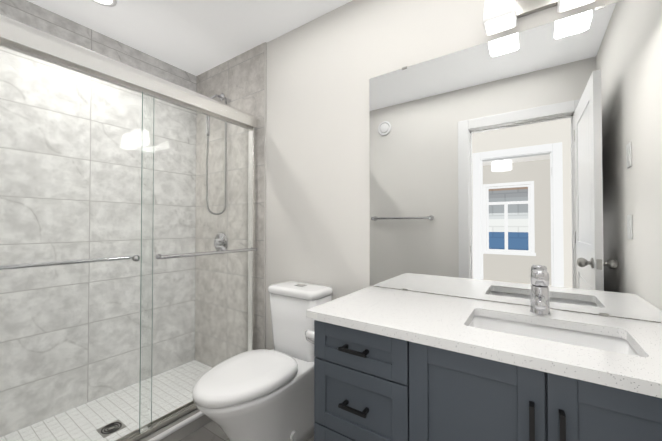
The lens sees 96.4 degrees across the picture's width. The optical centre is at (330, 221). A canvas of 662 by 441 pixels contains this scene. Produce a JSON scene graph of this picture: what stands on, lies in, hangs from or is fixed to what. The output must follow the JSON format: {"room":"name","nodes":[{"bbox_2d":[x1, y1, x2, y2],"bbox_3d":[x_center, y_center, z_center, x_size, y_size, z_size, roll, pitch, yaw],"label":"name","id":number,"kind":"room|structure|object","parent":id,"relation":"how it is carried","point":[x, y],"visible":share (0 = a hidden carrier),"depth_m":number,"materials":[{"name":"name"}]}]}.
{"room":"bathroom","nodes":[
{"label":"bathroom","id":0,"kind":"room"},
{"bbox_2d":[0,360,313,440],"bbox_3d":[-0.413,1.198,1.122,3.019,0.104,1.703,-1,-1,34],"label":"floor","id":1,"kind":"structure","parent":0,"point":[174,387],"depth_m":1.78,"materials":[{"name":"tile"}]},
{"bbox_2d":[96,419,126,437],"bbox_3d":[-1.223,1.150,1.648,0.108,0.006,0.108,-1,-1,34],"label":"shower drain","id":2,"kind":"object","parent":1,"relation":"on","point":[115,426],"depth_m":1.65,"materials":[{"name":"silver metal"}]},
{"bbox_2d":[139,409,211,440],"bbox_3d":[-0.961,1.113,1.459,0.158,0.082,1.499,-1,-1,34],"label":"sill","id":3,"kind":"structure","parent":1,"relation":"on","point":[185,425],"depth_m":1.58,"materials":[{"name":"stone"}]},
{"bbox_2d":[0,14,257,440],"bbox_3d":[-0.969,0.154,1.477,0.142,1.835,1.495,-1,-1,34],"label":"shower door frame","id":4,"kind":"structure","parent":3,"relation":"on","point":[15,35],"depth_m":1.49,"materials":[{"name":"silver metal"}]},
{"bbox_2d":[0,46,251,440],"bbox_3d":[-0.970,0.199,1.477,0.032,1.707,1.471,-1,-1,34],"label":"panel","id":5,"kind":"object","parent":4,"relation":"attached to","point":[152,227],"visible":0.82,"depth_m":1.45,"materials":[{"name":"clear glass"}]},
{"bbox_2d":[192,281,332,440],"bbox_3d":[-0.329,0.760,1.487,0.372,0.790,0.741,-1,-1,34],"label":"toilet","id":6,"kind":"object","parent":1,"relation":"on","point":[260,395],"visible":0.9,"depth_m":1.42,"materials":[{"name":"white ceramic"}]},
{"bbox_2d":[305,269,661,440],"bbox_3d":[0.468,0.664,1.068,1.250,0.970,0.569,-1,-1,34],"label":"bathroom vanity","id":7,"kind":"object","parent":1,"relation":"on","point":[395,365],"visible":1,"depth_m":0.90,"materials":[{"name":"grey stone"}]},
{"bbox_2d":[27,0,351,75],"bbox_3d":[-1.138,-1.336,-0.853,4.300,0.100,5.840,-1,-1,34],"label":"ceiling","id":8,"kind":"structure","parent":0,"point":[196,37],"depth_m":1.86,"materials":[{"name":"white paint"}]},
{"bbox_2d":[91,0,116,6],"bbox_3d":[-1.284,-1.250,1.645,0.150,0.006,0.150,-1,-1,34],"label":"recessed light","id":9,"kind":"object","parent":8,"relation":"in","point":[109,3],"visible":1,"depth_m":1.69,"materials":[{"name":"white"}]},
{"bbox_2d":[266,0,661,349],"bbox_3d":[0.032,-0.046,1.793,3.019,2.410,0.120,-1,-1,34],"label":"wall","id":10,"kind":"structure","parent":0,"point":[322,70],"depth_m":1.73,"materials":[{"name":"paint"}]},
{"bbox_2d":[195,43,263,366],"bbox_3d":[-0.803,-0.040,2.280,0.827,2.410,0.012,-1,-1,34],"label":"wall tile","id":11,"kind":"structure","parent":10,"relation":"attached to","point":[238,80],"depth_m":2.26,"materials":[{"name":"grey tile"}]},
{"bbox_2d":[206,93,230,250],"bbox_3d":[-0.882,-0.379,2.247,0.189,1.252,0.138,-1,-1,34],"label":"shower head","id":12,"kind":"object","parent":11,"relation":"attached to","point":[221,237],"visible":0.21,"depth_m":2.23,"materials":[{"name":"silver metal"}]},
{"bbox_2d":[263,42,266,348],"bbox_3d":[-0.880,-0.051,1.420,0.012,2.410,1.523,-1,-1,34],"label":"trim","id":13,"kind":"structure","parent":10,"relation":"attached to","point":[265,91],"depth_m":2.04,"materials":[{"name":"grey"}]},
{"bbox_2d":[369,0,661,321],"bbox_3d":[0.676,-0.221,1.279,1.129,1.123,0.008,-1,-1,34],"label":"mirror","id":14,"kind":"object","parent":10,"relation":"attached to","point":[501,169],"visible":1,"depth_m":1.19,"materials":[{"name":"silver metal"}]},
{"bbox_2d":[483,0,594,34],"bbox_3d":[0.782,-0.869,1.126,0.351,0.173,0.155,-1,-1,34],"label":"sconce","id":15,"kind":"object","parent":10,"relation":"attached to","point":[500,15],"visible":1,"depth_m":1.15,"materials":[{"name":"grey"}]},
{"bbox_3d":[-1.663,-0.045,1.879,0.120,2.410,1.643,-1,-1,34],"label":"wall","id":16,"kind":"structure","parent":0,"visible":0},
{"bbox_2d":[0,0,195,436],"bbox_3d":[-1.574,-0.045,1.891,0.012,2.410,1.523,-1,-1,34],"label":"wall tile","id":17,"kind":"structure","parent":16,"relation":"attached to","point":[26,12],"depth_m":1.89,"materials":[{"name":"grey tile"}]}
]}

